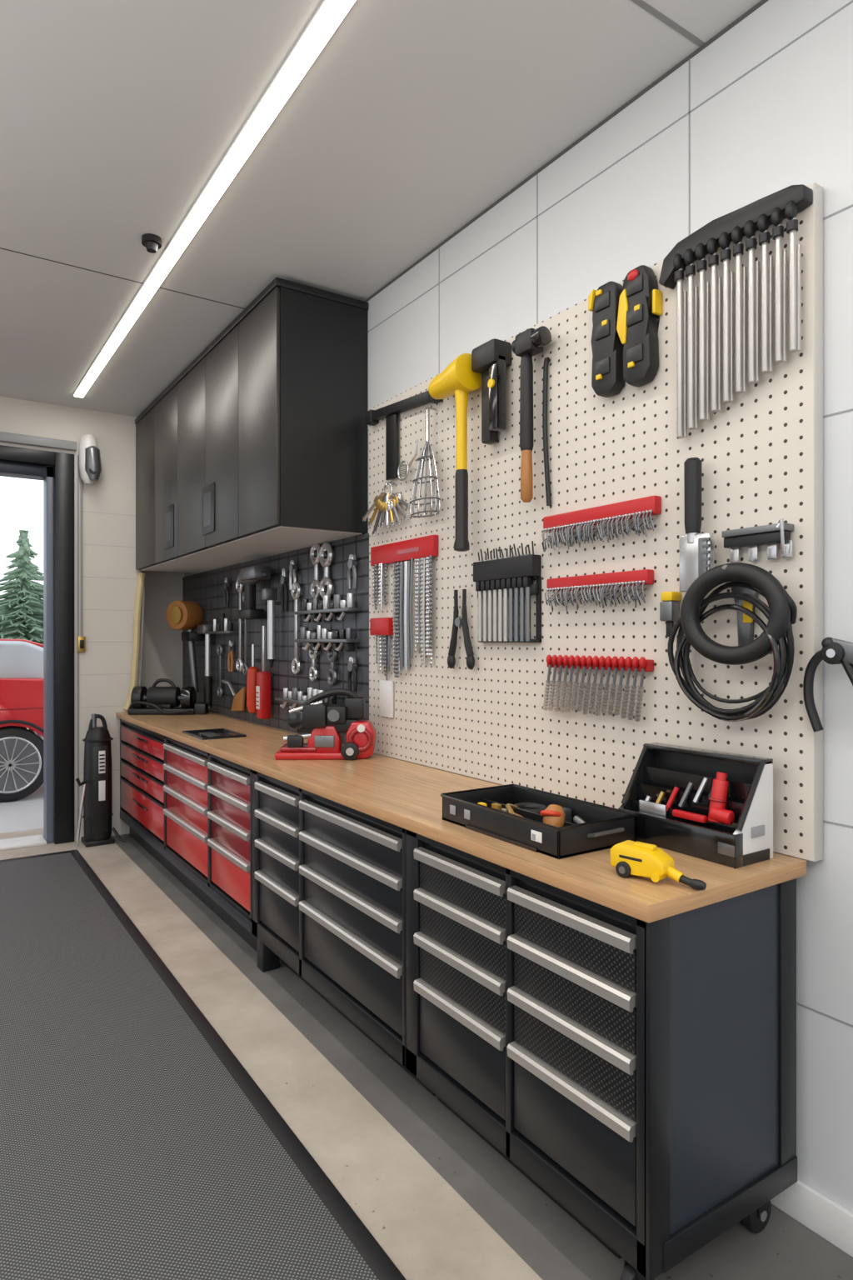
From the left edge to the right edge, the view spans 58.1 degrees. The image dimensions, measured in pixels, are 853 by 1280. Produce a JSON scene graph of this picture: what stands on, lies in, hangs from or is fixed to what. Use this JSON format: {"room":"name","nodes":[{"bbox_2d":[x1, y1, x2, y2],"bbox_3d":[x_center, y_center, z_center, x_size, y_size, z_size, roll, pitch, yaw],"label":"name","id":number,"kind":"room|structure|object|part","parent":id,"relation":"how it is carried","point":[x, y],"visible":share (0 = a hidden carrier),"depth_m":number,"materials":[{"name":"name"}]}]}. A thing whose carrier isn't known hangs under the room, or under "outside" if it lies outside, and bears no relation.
{"room":"garage","nodes":[
{"label":"garage","id":0,"kind":"room"},
{"bbox_2d":[74,407,139,840],"bbox_3d":[-2.730,-0.129,6.528,0.522,3.558,0.204,0,0,-34],"label":"wall","id":1,"kind":"structure","parent":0,"point":[102,672],"depth_m":6.44,"materials":[{"name":"paint"}]},
{"bbox_2d":[0,445,74,844],"bbox_3d":[-4.458,0.065,5.377,3.625,3.170,0.250,0,0,-34],"label":"door","id":2,"kind":"structure","parent":1,"relation":"in","point":[56,469],"depth_m":6.23,"materials":[{"name":"black metal"},{"name":"dark grey painted metal"},{"name":"glass"}]},
{"bbox_2d":[0,395,74,454],"bbox_3d":[-4.397,-1.715,5.423,3.478,0.386,0.200,0,0,-34],"label":"header","id":3,"kind":"object","parent":1,"relation":"attached to","point":[17,416],"depth_m":6.15,"materials":[{"name":"beige paint"}]},
{"bbox_2d":[0,431,76,450],"bbox_3d":[-4.405,-1.585,5.266,3.690,0.070,0.049,0,0,-34],"label":"trim","id":4,"kind":"structure","parent":1,"relation":"attached to","point":[9,437],"depth_m":6.11,"materials":[{"name":"grey paint"}]},
{"bbox_2d":[77,479,85,652],"bbox_3d":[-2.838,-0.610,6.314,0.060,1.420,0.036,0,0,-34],"label":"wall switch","id":5,"kind":"object","parent":1,"relation":"attached to","point":[81,640],"visible":1,"depth_m":6.31,"materials":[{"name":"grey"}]},
{"bbox_2d":[79,434,101,484],"bbox_3d":[-2.751,-1.480,6.276,0.163,0.400,0.196,0,0,-34],"label":"wall spotlight","id":6,"kind":"object","parent":1,"relation":"attached to","point":[90,466],"visible":1,"depth_m":6.22,"materials":[{"name":"white plastic"}]},
{"bbox_2d":[140,570,184,706],"bbox_3d":[-2.485,-0.129,7.066,0.520,3.558,0.419,0,0,-34],"label":"wall","id":7,"kind":"structure","parent":0,"point":[162,644],"depth_m":7.09,"materials":[{"name":"grey paint"}]},
{"bbox_2d":[0,0,761,417],"bbox_3d":[-1.806,-1.982,1.363,6.100,0.153,10.670,0,0,-34],"label":"ceiling","id":8,"kind":"structure","parent":0,"point":[414,118],"depth_m":2.90,"materials":[{"name":"paint"}]},
{"bbox_2d":[141,233,161,253],"bbox_3d":[-1.306,-1.878,3.646,0.090,0.060,0.090,0,0,-34],"label":"smoke detector","id":9,"kind":"object","parent":8,"relation":"attached to","point":[151,242],"visible":1,"depth_m":3.62,"materials":[{"name":"black paint"}]},
{"bbox_2d":[72,0,356,397],"bbox_3d":[-0.924,-1.899,3.288,0.080,0.018,6.500,0,0,-34],"label":"recessed light","id":10,"kind":"object","parent":8,"relation":"in","point":[330,14],"visible":1,"depth_m":2.99,"materials":[{"name":"white plastic"}]},
{"bbox_2d":[0,828,852,1279],"bbox_3d":[-1.806,1.700,1.363,6.100,0.100,10.670,0,0,-34],"label":"floor","id":11,"kind":"structure","parent":0,"point":[439,1200],"depth_m":2.54,"materials":[{"name":"concrete"}]},
{"bbox_2d":[0,834,46,850],"bbox_3d":[-4.509,1.640,5.409,3.275,0.020,0.300,0,0,-34],"label":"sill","id":12,"kind":"structure","parent":11,"relation":"on","point":[36,840],"depth_m":6.19,"materials":[{"name":"white"}]},
{"bbox_2d":[75,713,126,847],"bbox_3d":[-2.665,1.125,6.246,0.378,1.050,0.255,0,0,-34],"label":"fire extinguisher","id":13,"kind":"object","parent":11,"relation":"on","point":[97,797],"visible":1,"depth_m":6.16,"materials":[{"name":"metal"}]},
{"bbox_2d":[120,719,257,951],"bbox_3d":[-1.495,1.153,5.370,0.628,0.995,3.060,0,0,-34],"label":"base cabinet","id":14,"kind":"object","parent":11,"relation":"on","point":[190,807],"visible":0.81,"depth_m":4.78,"materials":[{"name":"red metal"}]},
{"bbox_2d":[115,711,806,923],"bbox_3d":[-0.772,0.630,4.304,0.678,0.042,5.655,0,0,-34],"label":"countertop","id":15,"kind":"structure","parent":14,"relation":"on","point":[404,794],"depth_m":2.67,"materials":[{"name":"brown wood"}]},
{"bbox_2d":[123,572,144,711],"bbox_3d":[-2.471,0.016,6.494,0.056,1.178,0.204,0,0,36],"label":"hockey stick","id":16,"kind":"object","parent":15,"relation":"on","point":[140,593],"visible":0.85,"depth_m":6.50,"materials":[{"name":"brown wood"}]},
{"bbox_2d":[127,678,208,714],"bbox_3d":[-2.125,0.463,6.324,0.640,0.293,0.252,0,0,-1],"label":"grinder","id":17,"kind":"object","parent":15,"relation":"on","point":[159,700],"visible":1,"depth_m":6.25,"materials":[{"name":"paint"}]},
{"bbox_2d":[182,728,246,739],"bbox_3d":[-1.368,0.602,4.932,0.280,0.014,0.430,0,0,-34],"label":"drip tray","id":18,"kind":"object","parent":15,"relation":"on","point":[217,733],"visible":1,"depth_m":4.92,"materials":[{"name":"black"}]},
{"bbox_2d":[275,688,375,759],"bbox_3d":[-0.519,0.430,3.996,0.509,0.358,0.245,0,0,-1],"label":"power tool","id":19,"kind":"object","parent":15,"relation":"on","point":[323,722],"visible":1,"depth_m":3.92,"materials":[{"name":"red plastic"}]},
{"bbox_2d":[440,783,638,859],"bbox_3d":[0.347,0.565,2.445,0.326,0.089,0.597,0,0,-34],"label":"tray","id":20,"kind":"object","parent":15,"relation":"on","point":[605,827],"visible":0.93,"depth_m":2.35,"materials":[{"name":"black paint"}]},
{"bbox_2d":[477,802,585,827],"bbox_3d":[0.360,0.548,2.439,0.260,0.105,0.395,0,0,-34],"label":"tool","id":21,"kind":"object","parent":20,"relation":"in","point":[555,815],"visible":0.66,"depth_m":2.44,"materials":[{"name":"orange plastic"}]},
{"bbox_2d":[610,840,706,890],"bbox_3d":[0.586,0.565,1.940,0.243,0.087,0.086,0,0,44],"label":"power tool","id":22,"kind":"object","parent":15,"relation":"on","point":[629,857],"visible":1,"depth_m":1.94,"materials":[{"name":"yellow plastic"}]},
{"bbox_2d":[618,742,773,868],"bbox_3d":[0.781,0.470,2.266,0.181,0.279,0.420,0,0,-34],"label":"box","id":23,"kind":"object","parent":15,"relation":"on","point":[748,840],"visible":0.93,"depth_m":2.21,"materials":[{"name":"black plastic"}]},
{"bbox_2d":[639,771,734,824],"bbox_3d":[0.762,0.462,2.244,0.081,0.181,0.319,0,0,-34],"label":"tools","id":24,"kind":"object","parent":23,"relation":"in","point":[717,796],"visible":0.96,"depth_m":2.18,"materials":[{"name":"red plastic"}]},
{"bbox_2d":[0,849,406,1279],"bbox_3d":[-1.574,1.643,1.542,3.005,0.014,8.710,0,0,-34],"label":"floor mat","id":25,"kind":"object","parent":11,"relation":"on","point":[136,1144],"visible":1,"depth_m":2.57,"materials":[{"name":"black rubber"}]},
{"bbox_2d":[252,770,435,1095],"bbox_3d":[-0.238,1.153,3.477,0.628,0.995,1.481,0,0,-34],"label":"base cabinet","id":26,"kind":"object","parent":11,"relation":"on","point":[329,876],"visible":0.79,"depth_m":3.16,"materials":[{"name":"black metal"}]},
{"bbox_2d":[405,829,797,1279],"bbox_3d":[0.472,1.153,2.409,0.628,0.995,1.080,0,0,-34],"label":"base cabinet","id":27,"kind":"object","parent":11,"relation":"on","point":[640,1074],"visible":0.91,"depth_m":2.03,"materials":[{"name":"black painted metal"},{"name":"satin steel"}]},
{"bbox_2d":[185,0,852,1212],"bbox_3d":[0.650,-0.129,2.995,0.202,3.558,10.670,0,0,-34],"label":"wall","id":28,"kind":"structure","parent":0,"point":[764,107],"depth_m":2.33,"materials":[{"name":"grey paint"}]},
{"bbox_2d":[135,277,368,573],"bbox_3d":[-1.407,-1.236,5.411,0.550,1.287,3.090,0,0,-34],"label":"upper cabinet","id":29,"kind":"object","parent":28,"relation":"attached to","point":[258,448],"visible":1,"depth_m":4.27,"materials":[{"name":"black metal"}]},
{"bbox_2d":[182,533,369,744],"bbox_3d":[-1.287,0.009,5.707,0.016,1.199,3.592,0,0,-34],"label":"panel","id":30,"kind":"object","parent":28,"relation":"attached to","point":[206,588],"visible":0.36,"depth_m":5.23,"materials":[{"name":"black metal"}]},
{"bbox_2d":[166,600,204,692],"bbox_3d":[-2.058,0.059,6.575,0.303,0.787,0.300,0,0,-34],"label":"mallet","id":31,"kind":"object","parent":30,"relation":"attached to","point":[181,615],"visible":0.93,"depth_m":6.52,"materials":[{"name":"brown wood"}]},
{"bbox_2d":[196,624,215,708],"bbox_3d":[-1.846,0.220,6.434,0.110,0.700,0.200,0,0,-34],"label":"hammer","id":32,"kind":"object","parent":30,"relation":"hanging from","point":[205,629],"visible":0.81,"depth_m":6.39,"materials":[{"name":"silver metal"}]},
{"bbox_2d":[216,643,223,697],"bbox_3d":[-1.672,0.249,6.237,0.038,0.441,0.104,0,0,-34],"label":"wrench","id":33,"kind":"object","parent":30,"relation":"hanging from","point":[220,648],"visible":1,"depth_m":6.22,"materials":[{"name":"silver metal"}]},
{"bbox_2d":[209,613,238,634],"bbox_3d":[-1.620,-0.130,6.121,0.080,0.160,0.490,0,0,-34],"label":"shelf rail","id":34,"kind":"object","parent":30,"relation":"attached to","point":[224,627],"visible":0.99,"depth_m":6.08,"materials":[{"name":"silver metal"}]},
{"bbox_2d":[223,577,230,607],"bbox_3d":[-1.581,-0.379,6.093,0.045,0.235,0.096,0,0,-34],"label":"pliers","id":35,"kind":"object","parent":30,"relation":"attached to","point":[226,596],"visible":1,"depth_m":6.07,"materials":[{"name":"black metal"}]},
{"bbox_2d":[227,640,234,671],"bbox_3d":[-1.525,0.124,6.010,0.045,0.245,0.096,0,0,-34],"label":"pliers","id":36,"kind":"object","parent":30,"relation":"hanging from","point":[231,648],"visible":1,"depth_m":5.99,"materials":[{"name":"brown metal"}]},
{"bbox_2d":[221,680,246,710],"bbox_3d":[-1.480,0.432,5.933,0.055,0.235,0.480,0,0,-34],"label":"hand saw","id":37,"kind":"object","parent":30,"relation":"hanging from","point":[238,703],"visible":1,"depth_m":5.82,"materials":[{"name":"brown wood"}]},
{"bbox_2d":[235,580,244,672],"bbox_3d":[-1.418,-0.117,5.853,0.040,0.727,0.120,0,0,-34],"label":"wrench","id":38,"kind":"object","parent":30,"relation":"hanging from","point":[239,587],"visible":0.74,"depth_m":5.84,"materials":[{"name":"silver metal"}]},
{"bbox_2d":[242,591,248,674],"bbox_3d":[-1.350,-0.051,5.754,0.037,0.634,0.096,0,0,-34],"label":"wrench","id":39,"kind":"object","parent":30,"relation":"hanging from","point":[245,667],"visible":0.63,"depth_m":5.74,"materials":[{"name":"silver metal"}]},
{"bbox_2d":[237,565,270,619],"bbox_3d":[-1.202,-0.330,5.420,0.160,0.360,0.440,0,0,-34],"label":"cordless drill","id":40,"kind":"object","parent":30,"relation":"attached to","point":[249,577],"visible":1,"depth_m":5.40,"materials":[{"name":"black plastic"}]},
{"bbox_2d":[246,644,261,712],"bbox_3d":[-1.245,0.275,5.524,0.097,0.490,0.097,0,0,11],"label":"screwdriver","id":41,"kind":"object","parent":30,"relation":"hanging from","point":[252,671],"visible":0.88,"depth_m":5.49,"materials":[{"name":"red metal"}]},
{"bbox_2d":[255,625,272,719],"bbox_3d":[-1.131,0.225,5.359,0.109,0.650,0.100,0,0,-34],"label":"screwdriver","id":42,"kind":"object","parent":30,"relation":"attached to","point":[263,677],"visible":1,"depth_m":5.32,"materials":[{"name":"red plastic"}]},
{"bbox_2d":[261,588,280,667],"bbox_3d":[-1.058,-0.080,5.240,0.120,0.540,0.080,0,0,-34],"label":"screwdriver","id":43,"kind":"object","parent":30,"relation":"hanging from","point":[270,595],"visible":1,"depth_m":5.21,"materials":[{"name":"silver metal"}]},
{"bbox_2d":[280,567,289,611],"bbox_3d":[-0.944,-0.336,5.136,0.045,0.294,0.096,0,0,-34],"label":"pliers","id":44,"kind":"object","parent":30,"relation":"attached to","point":[284,579],"visible":1,"depth_m":5.11,"materials":[{"name":"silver metal"}]},
{"bbox_2d":[289,559,297,589],"bbox_3d":[-0.867,-0.427,5.019,0.045,0.196,0.096,0,0,-34],"label":"pliers","id":45,"kind":"object","parent":30,"relation":"hanging from","point":[292,567],"visible":0.99,"depth_m":5.00,"materials":[{"name":"silver metal"}]},
{"bbox_2d":[291,581,301,674],"bbox_3d":[-0.843,-0.076,4.987,0.040,0.607,0.120,0,0,-34],"label":"wrench","id":46,"kind":"object","parent":30,"relation":"hanging from","point":[296,597],"visible":0.99,"depth_m":4.97,"materials":[{"name":"silver metal"}]},
{"bbox_2d":[275,687,336,709],"bbox_3d":[-0.747,0.371,4.798,0.090,0.158,0.820,0,0,-34],"label":"rail","id":47,"kind":"object","parent":30,"relation":"attached to","point":[296,696],"visible":0.59,"depth_m":4.85,"materials":[{"name":"silver metal"}]},
{"bbox_2d":[309,645,318,681],"bbox_3d":[-0.698,0.139,4.771,0.038,0.241,0.104,0,0,-34],"label":"wrench","id":48,"kind":"object","parent":30,"relation":"attached to","point":[313,657],"visible":0.77,"depth_m":4.75,"materials":[{"name":"silver metal"}]},
{"bbox_2d":[310,543,320,598],"bbox_3d":[-0.677,-0.422,4.737,0.042,0.353,0.136,0,0,-34],"label":"wrench","id":49,"kind":"object","parent":30,"relation":"attached to","point":[316,582],"visible":0.88,"depth_m":4.72,"materials":[{"name":"silver metal"}]},
{"bbox_2d":[319,542,333,599],"bbox_3d":[-0.601,-0.412,4.619,0.044,0.348,0.152,0,0,-34],"label":"wrench","id":50,"kind":"object","parent":30,"relation":"attached to","point":[326,562],"visible":0.94,"depth_m":4.60,"materials":[{"name":"silver metal"}]},
{"bbox_2d":[295,625,359,651],"bbox_3d":[-0.603,-0.012,4.582,0.090,0.155,0.700,0,0,-34],"label":"rail","id":51,"kind":"object","parent":30,"relation":"attached to","point":[337,639],"visible":1,"depth_m":4.51,"materials":[{"name":"silver metal"}]},
{"bbox_2d":[295,593,361,622],"bbox_3d":[-0.598,-0.187,4.573,0.090,0.154,0.720,0,0,-34],"label":"rail","id":52,"kind":"object","parent":30,"relation":"attached to","point":[315,609],"visible":1,"depth_m":4.53,"materials":[{"name":"silver metal"}]},
{"bbox_2d":[326,645,337,685],"bbox_3d":[-0.554,0.149,4.554,0.039,0.249,0.112,0,0,-34],"label":"wrench","id":53,"kind":"object","parent":30,"relation":"attached to","point":[332,659],"visible":0.8,"depth_m":4.54,"materials":[{"name":"silver metal"}]},
{"bbox_2d":[347,554,357,589],"bbox_3d":[-0.413,-0.387,4.336,0.045,0.196,0.096,0,0,-34],"label":"pliers","id":54,"kind":"object","parent":30,"relation":"attached to","point":[352,563],"visible":1,"depth_m":4.31,"materials":[{"name":"silver metal"}]},
{"bbox_2d":[347,656,357,691],"bbox_3d":[-0.413,0.193,4.336,0.045,0.196,0.096,0,0,-34],"label":"pliers","id":55,"kind":"object","parent":30,"relation":"attached to","point":[352,666],"visible":0.97,"depth_m":4.31,"materials":[{"name":"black metal"}]},
{"bbox_2d":[770,1179,852,1257],"bbox_3d":[0.580,1.595,2.906,0.018,0.110,10.200,0,0,-34],"label":"baseboard","id":56,"kind":"structure","parent":28,"relation":"attached to","point":[827,1218],"depth_m":2.12,"materials":[{"name":"white"}]},
{"bbox_2d":[369,182,823,861],"bbox_3d":[0.369,-0.323,3.134,0.105,1.864,2.487,0,0,-34],"label":"pegboard","id":57,"kind":"object","parent":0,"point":[761,455],"depth_m":2.70,"materials":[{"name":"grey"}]},
{"bbox_2d":[370,617,394,717],"bbox_3d":[-0.230,0.142,4.008,0.045,0.515,0.190,0,0,-34],"label":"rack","id":58,"kind":"object","parent":57,"relation":"attached to","point":[380,627],"visible":0.98,"depth_m":3.98,"materials":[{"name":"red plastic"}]},
{"bbox_2d":[362,481,409,536],"bbox_3d":[-0.207,-0.677,3.945,0.076,0.267,0.394,0,0,-34],"label":"keys","id":59,"kind":"object","parent":57,"relation":"hanging from","point":[385,502],"visible":0.99,"depth_m":3.92,"materials":[{"name":"silver metal"}]},
{"bbox_2d":[370,535,438,677],"bbox_3d":[-0.127,-0.152,3.854,0.043,0.686,0.600,0,0,-34],"label":"rack","id":60,"kind":"object","parent":57,"relation":"attached to","point":[422,549],"visible":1,"depth_m":3.78,"materials":[{"name":"red plastic"}]},
{"bbox_2d":[365,390,443,480],"bbox_3d":[-0.124,-1.022,3.844,0.050,0.395,0.660,0,0,-34],"label":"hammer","id":61,"kind":"object","parent":57,"relation":"hanging from","point":[391,412],"visible":0.78,"depth_m":3.90,"materials":[{"name":"black metal"}]},
{"bbox_2d":[397,439,418,481],"bbox_3d":[-0.083,-0.880,3.790,0.041,0.182,0.177,0,0,-34],"label":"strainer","id":62,"kind":"object","parent":57,"relation":"attached to","point":[407,465],"visible":1,"depth_m":3.78,"materials":[{"name":"silver metal"}]},
{"bbox_2d":[410,406,440,518],"bbox_3d":[-0.004,-0.839,3.598,0.119,0.512,0.209,0,0,-34],"label":"wire whisk","id":63,"kind":"object","parent":57,"relation":"hanging from","point":[427,448],"visible":1,"depth_m":3.59,"materials":[{"name":"silver metal"}]},
{"bbox_2d":[428,353,481,551],"bbox_3d":[0.114,-0.804,3.385,0.158,0.839,0.278,0,0,-34],"label":"mallet","id":64,"kind":"object","parent":57,"relation":"hanging from","point":[458,378],"visible":0.95,"depth_m":3.30,"materials":[{"name":"yellow plastic"}]},
{"bbox_2d":[447,589,474,669],"bbox_3d":[0.158,-0.048,3.422,0.048,0.355,0.189,0,0,-34],"label":"pliers","id":65,"kind":"object","parent":57,"relation":"attached to","point":[457,622],"visible":1,"depth_m":3.40,"materials":[{"name":"black metal"}]},
{"bbox_2d":[471,338,511,444],"bbox_3d":[0.271,-1.030,3.205,0.100,0.400,0.160,0,0,-34],"label":"hammer","id":66,"kind":"object","parent":57,"relation":"hanging from","point":[491,359],"visible":1,"depth_m":3.15,"materials":[{"name":"black metal"}]},
{"bbox_2d":[473,540,541,642],"bbox_3d":[0.326,-0.190,3.167,0.050,0.400,0.385,0,0,-34],"label":"rack","id":67,"kind":"object","parent":57,"relation":"attached to","point":[505,587],"visible":1,"depth_m":3.13,"materials":[{"name":"black metal"}]},
{"bbox_2d":[511,325,551,502],"bbox_3d":[0.415,-0.868,2.986,0.100,0.655,0.165,0,0,-34],"label":"hammer","id":68,"kind":"object","parent":57,"relation":"hanging from","point":[530,342],"visible":1,"depth_m":2.98,"materials":[{"name":"black metal"}]},
{"bbox_2d":[542,356,551,505],"bbox_3d":[0.467,-0.807,2.973,0.025,0.576,0.035,0,0,-34],"label":"bar","id":69,"kind":"object","parent":57,"relation":"hanging from","point":[547,359],"visible":1,"depth_m":2.97,"materials":[{"name":"black metal"}]},
{"bbox_2d":[543,654,654,721],"bbox_3d":[0.599,0.164,2.750,0.057,0.218,0.499,0,0,-34],"label":"rack","id":70,"kind":"object","parent":57,"relation":"attached to","point":[642,665],"visible":1,"depth_m":2.72,"materials":[{"name":"red plastic"}]},
{"bbox_2d":[545,569,654,611],"bbox_3d":[0.602,-0.170,2.749,0.053,0.130,0.494,0,0,-34],"label":"hook rack","id":71,"kind":"object","parent":57,"relation":"attached to","point":[645,577],"visible":1,"depth_m":2.71,"materials":[{"name":"red plastic"}]},
{"bbox_2d":[541,495,661,551],"bbox_3d":[0.606,-0.405,2.743,0.053,0.140,0.550,0,0,-34],"label":"hook rack","id":72,"kind":"object","parent":57,"relation":"attached to","point":[650,506],"visible":1,"depth_m":2.70,"materials":[{"name":"red plastic"}]},
{"bbox_2d":[588,280,624,397],"bbox_3d":[0.633,-1.050,2.692,0.065,0.389,0.126,0,0,-34],"label":"tool","id":73,"kind":"object","parent":57,"relation":"hanging from","point":[607,380],"visible":0.96,"depth_m":2.66,"materials":[{"name":"black plastic"}]},
{"bbox_2d":[616,265,662,386],"bbox_3d":[0.709,-1.050,2.572,0.070,0.389,0.149,0,0,-34],"label":"tool","id":74,"kind":"object","parent":57,"relation":"hanging from","point":[640,310],"visible":1,"depth_m":2.54,"materials":[{"name":"black plastic"}]},
{"bbox_2d":[660,591,681,636],"bbox_3d":[0.787,-0.083,2.474,0.050,0.145,0.050,0,0,-34],"label":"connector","id":75,"kind":"object","parent":57,"relation":"attached to","point":[669,607],"visible":0.88,"depth_m":2.46,"materials":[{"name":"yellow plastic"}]},
{"bbox_2d":[680,457,714,592],"bbox_3d":[0.841,-0.355,2.369,0.076,0.410,0.115,0,0,-34],"label":"scraper","id":76,"kind":"object","parent":57,"relation":"hanging from","point":[697,551],"visible":0.78,"depth_m":2.35,"materials":[{"name":"silver metal"}]},
{"bbox_2d":[667,562,797,721],"bbox_3d":[0.886,0.008,2.249,0.124,0.464,0.406,0,0,-40],"label":"coiled hose","id":77,"kind":"object","parent":57,"relation":"hanging from","point":[782,612],"visible":1,"depth_m":2.19,"materials":[{"name":"black rubber"}]},
{"bbox_2d":[659,184,813,438],"bbox_3d":[0.898,-0.954,2.288,0.070,0.628,0.488,0,0,-34],"label":"tool rack","id":78,"kind":"object","parent":57,"relation":"attached to","point":[787,202],"visible":1,"depth_m":2.27,"materials":[{"name":"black metal"}]},
{"bbox_2d":[731,586,759,645],"bbox_3d":[0.940,-0.090,2.263,0.024,0.240,0.089,0,0,-34],"label":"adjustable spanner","id":79,"kind":"object","parent":57,"relation":"hanging from","point":[745,623],"visible":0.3,"depth_m":2.25,"materials":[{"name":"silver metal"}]},
{"bbox_3d":[0.952,-0.283,2.216,0.060,0.107,0.203,0,0,-34],"label":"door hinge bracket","id":80,"kind":"part","parent":57,"relation":"part of","materials":[{"name":"metal"}]},
{"bbox_2d":[803,636,852,732],"bbox_3d":[1.105,0.121,2.044,0.092,0.258,0.182,0,0,-34],"label":"pliers","id":81,"kind":"object","parent":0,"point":[834,651],"visible":1,"depth_m":2.04,"materials":[{"name":"black rubber"}]},
{"label":"outside","id":82,"kind":"structure","parent":0,"visible":0},
{"bbox_2d":[0,728,43,833],"bbox_3d":[-8.301,1.720,12.494,120.000,0.100,150.000,0,0,-34],"label":"ground","id":83,"kind":"structure","parent":82,"point":[26,813],"depth_m":7.38,"materials":[{"name":"concrete"}]},
{"bbox_2d":[0,639,43,801],"bbox_3d":[-5.927,0.819,7.887,4.544,1.698,1.854,0,0,-34],"label":"car","id":84,"kind":"object","parent":83,"relation":"on","point":[21,660],"visible":0.67,"depth_m":7.98,"materials":[{"name":"red paint"}]},
{"bbox_2d":[0,530,43,644],"bbox_3d":[-13.184,-0.922,24.894,4.395,5.287,4.708,0,0,-10],"label":"conifer tree","id":85,"kind":"object","parent":83,"relation":"on","point":[22,608],"visible":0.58,"depth_m":24.55,"materials":[{"name":"green plant"}]}
]}

